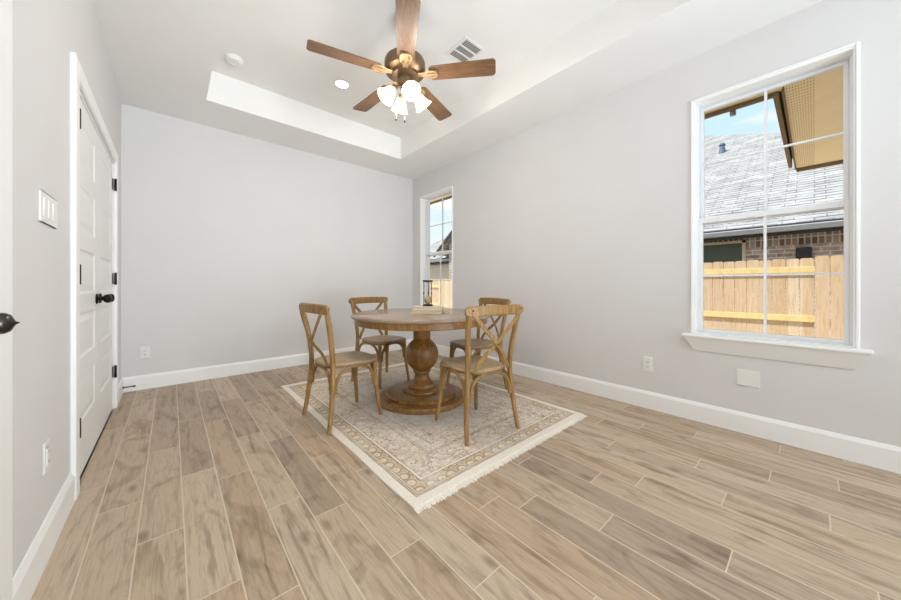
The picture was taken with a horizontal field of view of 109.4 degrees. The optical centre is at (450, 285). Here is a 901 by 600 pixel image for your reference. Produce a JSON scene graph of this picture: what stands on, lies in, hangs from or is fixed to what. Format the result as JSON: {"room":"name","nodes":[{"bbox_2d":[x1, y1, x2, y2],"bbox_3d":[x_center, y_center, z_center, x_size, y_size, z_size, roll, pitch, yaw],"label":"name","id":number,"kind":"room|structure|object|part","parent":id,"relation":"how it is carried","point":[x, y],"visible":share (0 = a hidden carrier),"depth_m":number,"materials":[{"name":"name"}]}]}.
{"room":"dining room","nodes":[
{"label":"dining room","id":0,"kind":"room"},
{"bbox_2d":[13,0,120,576],"bbox_3d":[-0.308,-0.524,-0.318,0.170,3.280,8.728,0,0,-41],"label":"wall","id":1,"kind":"structure","parent":0,"point":[45,32],"depth_m":1.18,"materials":[{"name":"paint"}]},
{"bbox_2d":[0,0,19,599],"bbox_3d":[-0.952,-0.050,0.470,0.241,2.131,1.024,0,0,-41],"label":"door","id":2,"kind":"structure","parent":1,"relation":"in","point":[7,322],"depth_m":0.87,"materials":[{"name":"paint"}]},
{"bbox_3d":[-0.907,-0.050,0.510,0.020,2.131,1.024,0,0,-41],"label":"casing","id":3,"kind":"part","parent":2,"relation":"part of","materials":[{"name":"paint"}]},
{"bbox_3d":[-1.109,0.093,0.776,0.075,0.064,0.064,0,0,-41],"label":"knob","id":4,"kind":"part","parent":2,"relation":"part of","materials":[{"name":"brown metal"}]},
{"bbox_2d":[13,473,74,599],"bbox_3d":[-1.508,0.946,1.193,0.016,0.140,0.796,0,0,-41],"label":"baseboard","id":5,"kind":"structure","parent":1,"relation":"attached to","point":[27,576],"depth_m":1.14,"materials":[{"name":"paint"}]},
{"bbox_2d":[42,438,49,475],"bbox_3d":[-1.520,0.643,1.201,0.010,0.117,0.072,0,0,-41],"label":"wall outlet","id":6,"kind":"object","parent":1,"relation":"attached to","point":[46,446],"visible":1,"depth_m":1.19,"materials":[{"name":"white plastic"}]},
{"bbox_2d":[46,446,49,466],"bbox_3d":[-1.519,0.643,1.202,0.004,0.069,0.035,0,0,-41],"label":"receptacle","id":7,"kind":"object","parent":6,"relation":"attached to","point":[47,447],"depth_m":1.20,"materials":[{"name":"white plastic"}]},
{"bbox_2d":[38,189,56,228],"bbox_3d":[-1.515,-0.284,1.195,0.008,0.116,0.232,0,0,-41],"label":"light switch","id":8,"kind":"object","parent":1,"relation":"attached to","point":[47,205],"visible":1,"depth_m":1.19,"materials":[{"name":"white plastic"}]},
{"bbox_2d":[70,52,117,500],"bbox_3d":[-2.340,-0.040,2.052,0.236,2.111,1.592,0,0,-41],"label":"door","id":9,"kind":"structure","parent":1,"relation":"in","point":[93,172],"depth_m":1.86,"materials":[{"name":"paint"}]},
{"bbox_3d":[-2.236,0.086,2.060,0.070,0.066,0.066,0,0,-41],"label":"knob","id":10,"kind":"part","parent":9,"relation":"part of","materials":[{"name":"black metal"}]},
{"bbox_3d":[-2.318,0.086,2.153,0.070,0.066,0.066,0,0,-41],"label":"knob","id":11,"kind":"part","parent":9,"relation":"part of","materials":[{"name":"black metal"}]},
{"bbox_2d":[118,378,122,403],"bbox_3d":[-2.962,0.946,2.852,0.016,0.140,0.432,0,0,-41],"label":"baseboard","id":12,"kind":"structure","parent":1,"relation":"attached to","point":[120,384],"depth_m":2.85,"materials":[{"name":"paint"}]},
{"bbox_2d":[121,103,412,377],"bbox_3d":[-1.926,-0.524,4.180,3.663,3.280,0.170,0,0,-41],"label":"wall","id":13,"kind":"structure","parent":0,"point":[225,234],"depth_m":3.65,"materials":[{"name":"paint"}]},
{"bbox_2d":[140,346,149,358],"bbox_3d":[-2.994,0.657,3.125,0.072,0.117,0.010,0,0,-41],"label":"wall outlet","id":14,"kind":"object","parent":13,"relation":"attached to","point":[144,351],"visible":1,"depth_m":3.12,"materials":[{"name":"white plastic"}]},
{"bbox_2d":[122,339,412,392],"bbox_3d":[-1.865,0.946,4.110,3.323,0.140,0.016,0,0,-41],"label":"baseboard","id":15,"kind":"structure","parent":13,"relation":"attached to","point":[154,380],"depth_m":3.53,"materials":[{"name":"paint"}]},
{"bbox_2d":[93,0,822,179],"bbox_3d":[1.005,-1.970,0.833,3.663,0.490,9.068,0,0,-41],"label":"ceiling","id":16,"kind":"structure","parent":0,"point":[553,58],"depth_m":2.62,"materials":[{"name":"paint"}]},
{"bbox_2d":[224,53,243,66],"bbox_3d":[-1.924,-1.996,2.834,0.142,0.038,0.142,0,0,-41],"label":"smoke detector","id":17,"kind":"object","parent":16,"relation":"attached to","point":[232,59],"visible":1,"depth_m":2.80,"materials":[{"name":"white plastic"}]},
{"bbox_2d":[333,79,350,89],"bbox_3d":[-1.085,-2.010,3.189,0.168,0.006,0.168,0,0,-41],"label":"recessed light","id":18,"kind":"object","parent":16,"relation":"in","point":[339,83],"visible":1,"depth_m":3.19,"materials":[{"name":"white plastic"}]},
{"bbox_2d":[306,0,495,122],"bbox_3d":[-0.370,-1.611,2.378,1.288,0.807,1.256,0,0,-41],"label":"ceiling fan","id":19,"kind":"object","parent":16,"relation":"hanging from","point":[403,65],"visible":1,"depth_m":2.27,"materials":[{"name":"brown wood"}]},
{"bbox_3d":[-0.713,-1.550,2.162,0.479,0.034,0.138,0,0,-28],"label":"blade","id":20,"kind":"part","parent":19,"relation":"part of","materials":[{"name":"brown wood"}]},
{"bbox_3d":[-0.640,-1.550,2.656,0.479,0.034,0.138,0,0,44],"label":"blade","id":21,"kind":"part","parent":19,"relation":"part of","materials":[{"name":"brown wood"}]},
{"bbox_3d":[-0.461,-1.381,2.303,0.131,0.134,0.132,0,0,-41],"label":"lamp shade","id":22,"kind":"part","parent":19,"relation":"part of","materials":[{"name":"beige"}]},
{"bbox_3d":[-0.392,-1.381,2.483,0.132,0.134,0.131,0,0,-41],"label":"lamp shade","id":23,"kind":"part","parent":19,"relation":"part of","materials":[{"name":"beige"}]},
{"bbox_3d":[-0.266,-1.550,1.940,0.138,0.034,0.479,0,0,-10],"label":"blade","id":24,"kind":"part","parent":19,"relation":"part of","materials":[{"name":"brown wood"}]},
{"bbox_3d":[-0.288,-1.399,2.253,0.051,0.069,0.062,0,0,-41],"label":"bulb","id":25,"kind":"part","parent":19,"relation":"part of","materials":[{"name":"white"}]},
{"bbox_3d":[-0.281,-1.381,2.234,0.132,0.134,0.131,0,0,-41],"label":"lamp shade","id":26,"kind":"part","parent":19,"relation":"part of","materials":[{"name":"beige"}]},
{"bbox_3d":[-0.212,-1.381,2.414,0.131,0.134,0.132,0,0,-41],"label":"lamp shade","id":27,"kind":"part","parent":19,"relation":"part of","materials":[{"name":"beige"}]},
{"bbox_3d":[-0.148,-1.550,2.739,0.138,0.034,0.479,0,0,26],"label":"blade","id":28,"kind":"part","parent":19,"relation":"part of","materials":[{"name":"brown wood"}]},
{"bbox_3d":[0.083,-1.550,2.297,0.479,0.034,0.138,0,0,8],"label":"blade","id":29,"kind":"part","parent":19,"relation":"part of","materials":[{"name":"brown wood"}]},
{"bbox_2d":[445,36,484,61],"bbox_3d":[0.125,-2.011,2.748,0.236,0.006,0.264,0,0,-41],"label":"ceiling vent","id":30,"kind":"object","parent":16,"relation":"in","point":[465,48],"visible":0.85,"depth_m":2.74,"materials":[{"name":"white plastic"}]},
{"bbox_2d":[31,349,900,599],"bbox_3d":[1.015,1.075,0.822,3.663,0.120,9.098,0,0,-41],"label":"floor","id":31,"kind":"structure","parent":0,"point":[222,488],"depth_m":1.40,"materials":[{"name":"brown wood"}]},
{"bbox_2d":[281,363,587,513],"bbox_3d":[-0.324,1.011,2.841,1.612,0.008,2.394,0,0,-41],"label":"area rug","id":32,"kind":"object","parent":31,"relation":"on","point":[424,460],"visible":0.78,"depth_m":2.18,"materials":[{"name":"beige fabric"}]},
{"bbox_2d":[299,303,381,434],"bbox_3d":[-0.844,0.568,2.456,0.504,0.879,0.502,0,0,-45],"label":"dining chair","id":33,"kind":"object","parent":32,"relation":"on","point":[352,360],"visible":1,"depth_m":2.35,"materials":[{"name":"brown wood"}]},
{"bbox_3d":[-1.116,0.583,2.478,0.107,0.850,0.047,0,0,-16],"label":"leg","id":34,"kind":"part","parent":33,"relation":"part of","materials":[{"name":"brown wood"}]},
{"bbox_3d":[-1.004,0.164,2.297,0.054,0.072,0.502,0,0,-45],"label":"crest rail","id":35,"kind":"part","parent":33,"relation":"part of","materials":[{"name":"brown wood"}]},
{"bbox_3d":[-0.825,0.583,2.183,0.047,0.850,0.107,0,0,16],"label":"leg","id":36,"kind":"part","parent":33,"relation":"part of","materials":[{"name":"brown wood"}]},
{"bbox_3d":[-0.817,0.569,2.482,0.428,0.021,0.398,0,0,-45],"label":"seat","id":37,"kind":"part","parent":33,"relation":"part of","materials":[{"name":"brown wood"}]},
{"bbox_3d":[-0.811,0.792,2.728,0.036,0.431,0.081,0,0,12],"label":"leg","id":38,"kind":"part","parent":33,"relation":"part of","materials":[{"name":"brown wood"}]},
{"bbox_3d":[-0.571,0.792,2.486,0.081,0.431,0.036,0,0,-12],"label":"leg","id":39,"kind":"part","parent":33,"relation":"part of","materials":[{"name":"brown wood"}]},
{"bbox_2d":[348,297,409,388],"bbox_3d":[-0.743,0.568,3.402,0.504,0.879,0.502,0,0,41],"label":"dining chair","id":40,"kind":"object","parent":32,"relation":"on","point":[385,340],"visible":0.8,"depth_m":3.36,"materials":[{"name":"brown wood"}]},
{"bbox_3d":[-1.014,0.583,3.364,0.107,0.850,0.047,0,0,12],"label":"leg","id":41,"kind":"part","parent":40,"relation":"part of","materials":[{"name":"brown wood"}]},
{"bbox_3d":[-0.912,0.164,3.551,0.054,0.072,0.502,0,0,41],"label":"crest rail","id":42,"kind":"part","parent":40,"relation":"part of","materials":[{"name":"brown wood"}]},
{"bbox_3d":[-0.693,0.792,3.133,0.036,0.431,0.081,0,0,-16],"label":"leg","id":43,"kind":"part","parent":40,"relation":"part of","materials":[{"name":"brown wood"}]},
{"bbox_3d":[-0.714,0.569,3.377,0.428,0.021,0.398,0,0,41],"label":"seat","id":44,"kind":"part","parent":40,"relation":"part of","materials":[{"name":"brown wicker"}]},
{"bbox_3d":[-0.741,0.583,3.676,0.047,0.850,0.107,0,0,-20],"label":"leg","id":45,"kind":"part","parent":40,"relation":"part of","materials":[{"name":"brown wood"}]},
{"bbox_3d":[-0.469,0.792,3.389,0.081,0.431,0.036,0,0,8],"label":"leg","id":46,"kind":"part","parent":40,"relation":"part of","materials":[{"name":"brown wood"}]},
{"bbox_2d":[351,308,489,414],"bbox_3d":[-0.257,0.626,2.866,1.224,0.762,1.224,0,0,-41],"label":"dining table","id":47,"kind":"object","parent":32,"relation":"on","point":[419,395],"visible":0.92,"depth_m":2.67,"materials":[{"name":"brown wood"}]},
{"bbox_2d":[411,309,443,313],"bbox_3d":[-0.197,0.230,2.808,0.262,0.031,0.185,0,0,5],"label":"book","id":48,"kind":"object","parent":47,"relation":"on","point":[413,311],"visible":0.82,"depth_m":2.72,"materials":[{"name":"beige paper"}]},
{"bbox_2d":[413,305,442,309],"bbox_3d":[-0.198,0.199,2.815,0.255,0.032,0.177,0,0,2],"label":"book","id":49,"kind":"object","parent":48,"relation":"on","point":[416,307],"visible":0.96,"depth_m":2.73,"materials":[{"name":"paper"}]},
{"bbox_2d":[423,280,432,305],"bbox_3d":[-0.200,0.069,2.827,0.092,0.228,0.092,0,0,32],"label":"hourglass","id":50,"kind":"object","parent":49,"relation":"on","point":[428,300],"visible":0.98,"depth_m":2.80,"materials":[{"name":"black metal"}]},
{"bbox_2d":[446,297,510,389],"bbox_3d":[0.265,0.568,3.181,0.504,0.879,0.502,0,0,-31],"label":"dining chair","id":51,"kind":"object","parent":32,"relation":"on","point":[478,344],"visible":0.69,"depth_m":3.17,"materials":[{"name":"brown wood"}]},
{"bbox_3d":[-0.007,0.792,3.216,0.081,0.431,0.036,0,0,2],"label":"leg","id":52,"kind":"part","parent":51,"relation":"part of","materials":[{"name":"brown wood"}]},
{"bbox_3d":[0.233,0.569,3.162,0.428,0.021,0.397,0,0,-31],"label":"seat","id":53,"kind":"part","parent":51,"relation":"part of","materials":[{"name":"brown wicker"}]},
{"bbox_3d":[0.310,0.583,3.451,0.047,0.850,0.107,0,0,30],"label":"leg","id":54,"kind":"part","parent":51,"relation":"part of","materials":[{"name":"brown wood"}]},
{"bbox_3d":[0.458,0.164,3.298,0.054,0.072,0.502,0,0,-31],"label":"crest rail","id":55,"kind":"part","parent":51,"relation":"part of","materials":[{"name":"brown wood"}]},
{"bbox_3d":[0.525,0.583,3.097,0.107,0.850,0.047,0,0,-2],"label":"leg","id":56,"kind":"part","parent":51,"relation":"part of","materials":[{"name":"brown wood"}]},
{"bbox_2d":[435,304,523,445],"bbox_3d":[0.182,0.568,2.290,0.502,0.879,0.504,0,0,-34],"label":"dining chair","id":57,"kind":"object","parent":32,"relation":"on","point":[477,366],"visible":1,"depth_m":2.15,"materials":[{"name":"brown wood"}]},
{"bbox_3d":[-0.079,0.792,2.374,0.081,0.431,0.036,0,0,23],"label":"leg","id":58,"kind":"part","parent":57,"relation":"part of","materials":[{"name":"brown wood"}]},
{"bbox_3d":[0.108,0.583,2.026,0.047,0.850,0.107,0,0,-5],"label":"leg","id":59,"kind":"part","parent":57,"relation":"part of","materials":[{"name":"brown wood"}]},
{"bbox_3d":[0.161,0.569,2.321,0.397,0.021,0.428,0,0,-34],"label":"seat","id":60,"kind":"part","parent":57,"relation":"part of","materials":[{"name":"brown wood"}]},
{"bbox_3d":[0.205,0.792,2.563,0.036,0.431,0.081,0,0,-1],"label":"leg","id":61,"kind":"part","parent":57,"relation":"part of","materials":[{"name":"brown wood"}]},
{"bbox_3d":[0.307,0.164,2.102,0.502,0.072,0.054,0,0,-34],"label":"crest rail","id":62,"kind":"part","parent":57,"relation":"part of","materials":[{"name":"brown wood"}]},
{"bbox_3d":[0.454,0.583,2.256,0.107,0.850,0.047,0,0,27],"label":"leg","id":63,"kind":"part","parent":57,"relation":"part of","materials":[{"name":"brown wood"}]},
{"bbox_2d":[413,0,900,446],"bbox_3d":[2.319,-0.524,1.984,0.170,3.280,8.728,0,0,-41],"label":"wall","id":64,"kind":"structure","parent":0,"point":[579,218],"depth_m":2.63,"materials":[{"name":"paint"}]},
{"bbox_2d":[420,185,452,307],"bbox_3d":[-0.185,-0.456,4.782,0.240,1.883,0.864,0,0,-41],"label":"window","id":65,"kind":"structure","parent":64,"relation":"in","point":[425,254],"depth_m":5.03,"materials":[{"name":"paint"}]},
{"bbox_3d":[-0.147,-0.083,4.815,0.034,0.862,0.708,0,0,-41],"label":"sash","id":66,"kind":"part","parent":65,"relation":"part of","materials":[{"name":"white plastic"}]},
{"bbox_3d":[-0.118,-0.916,4.841,0.032,0.902,0.708,0,0,-41],"label":"sash","id":67,"kind":"part","parent":65,"relation":"part of","materials":[{"name":"white plastic"}]},
{"bbox_2d":[430,67,842,204],"bbox_3d":[2.243,-1.892,4.623,3.533,0.745,14.000,0,0,-41],"label":"eaves","id":68,"kind":"object","parent":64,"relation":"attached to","point":[810,108],"visible":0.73,"depth_m":2.99,"materials":[{"name":"beige wood"}]},
{"bbox_2d":[643,356,652,371],"bbox_3d":[1.630,0.650,2.634,0.010,0.117,0.072,0,0,-41],"label":"wall outlet","id":69,"kind":"object","parent":64,"relation":"attached to","point":[647,361],"visible":1,"depth_m":2.63,"materials":[{"name":"white plastic"}]},
{"bbox_2d":[645,360,649,368],"bbox_3d":[1.629,0.650,2.633,0.004,0.069,0.035,0,0,-41],"label":"receptacle","id":70,"kind":"object","parent":69,"relation":"attached to","point":[647,362],"depth_m":2.63,"materials":[{"name":"white plastic"}]},
{"bbox_2d":[436,344,900,473],"bbox_3d":[2.255,0.946,1.917,0.016,0.140,8.713,0,0,-41],"label":"baseboard","id":71,"kind":"structure","parent":64,"relation":"attached to","point":[883,456],"depth_m":2.22,"materials":[{"name":"paint"}]},
{"bbox_2d":[737,369,759,388],"bbox_3d":[2.033,0.635,2.177,0.007,0.112,0.118,0,0,-41],"label":"blank plate","id":72,"kind":"object","parent":64,"relation":"attached to","point":[748,378],"visible":1,"depth_m":2.17,"materials":[{"name":"white plastic"}]},
{"bbox_2d":[682,41,873,369],"bbox_3d":[2.119,-0.456,2.152,0.240,1.883,0.877,0,0,-41],"label":"window","id":73,"kind":"structure","parent":64,"relation":"in","point":[838,353],"depth_m":2.05,"materials":[{"name":"paint"}]},
{"bbox_3d":[2.156,-0.083,2.185,0.034,0.862,0.721,0,0,-41],"label":"sash","id":74,"kind":"part","parent":73,"relation":"part of","materials":[{"name":"white plastic"}]},
{"bbox_3d":[2.186,-0.916,2.211,0.032,0.902,0.721,0,0,-41],"label":"sash","id":75,"kind":"part","parent":73,"relation":"part of","materials":[{"name":"clear glass"}]},
{"label":"outside","id":76,"kind":"structure","parent":0,"visible":0},
{"label":"ground","id":77,"kind":"structure","parent":76,"visible":0},
{"bbox_2d":[430,133,843,336],"bbox_3d":[10.020,-2.672,15.458,18.555,8.275,20.950,0,0,-41],"label":"neighboring house","id":78,"kind":"structure","parent":77,"relation":"on","point":[734,186],"depth_m":7.24,"materials":[{"name":"brick"}]},
{"bbox_2d":[718,143,725,153],"bbox_3d":[9.572,-4.804,11.230,0.240,0.400,0.234,0,0,-41],"label":"roof vent","id":79,"kind":"object","parent":78,"relation":"attached to","point":[722,150],"depth_m":11.16,"materials":[{"name":"blue metal"}]},
{"bbox_3d":[5.875,-0.437,7.529,0.010,0.985,1.505,0,0,-41],"label":"pane","id":80,"kind":"part","parent":78,"relation":"part of","materials":[{"name":"green glass"}]},
{"bbox_2d":[796,247,811,258],"bbox_3d":[6.957,-0.632,6.278,0.060,0.235,0.215,0,0,-41],"label":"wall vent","id":81,"kind":"object","parent":78,"relation":"attached to","point":[801,252],"depth_m":6.26,"materials":[{"name":"black metal"}]},
{"bbox_2d":[430,255,843,339],"bbox_3d":[1.998,0.517,8.401,0.183,1.897,22.179,0,0,-41],"label":"wooden fence","id":82,"kind":"object","parent":77,"relation":"on","point":[828,318],"visible":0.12,"depth_m":4.91,"materials":[{"name":"brown wood"}]},
{"bbox_3d":[-2.786,0.619,13.849,0.016,1.693,7.679,0,0,-41],"label":"picket panel","id":83,"kind":"part","parent":82,"relation":"part of","materials":[{"name":"brown wood"}]},
{"bbox_3d":[0.741,0.620,9.709,0.016,1.691,3.474,0,0,-41],"label":"picket panel","id":84,"kind":"part","parent":82,"relation":"part of","materials":[{"name":"brown wood"}]},
{"bbox_3d":[3.712,0.529,6.432,0.016,1.873,5.069,0,0,-41],"label":"picket panel","id":85,"kind":"part","parent":82,"relation":"part of","materials":[{"name":"brown wood"}]},
{"bbox_3d":[3.663,0.490,6.446,0.037,0.090,5.030,0,0,-41],"label":"rail","id":86,"kind":"part","parent":82,"relation":"part of","materials":[{"name":"yellow wood"}]},
{"bbox_3d":[3.663,-0.230,6.446,0.037,0.090,5.030,0,0,-41],"label":"rail","id":87,"kind":"part","parent":82,"relation":"part of","materials":[{"name":"yellow wood"}]},
{"bbox_3d":[7.238,0.517,2.292,0.016,1.897,6.084,0,0,-41],"label":"picket panel","id":88,"kind":"part","parent":82,"relation":"part of","materials":[{"name":"brown wood"}]}
]}

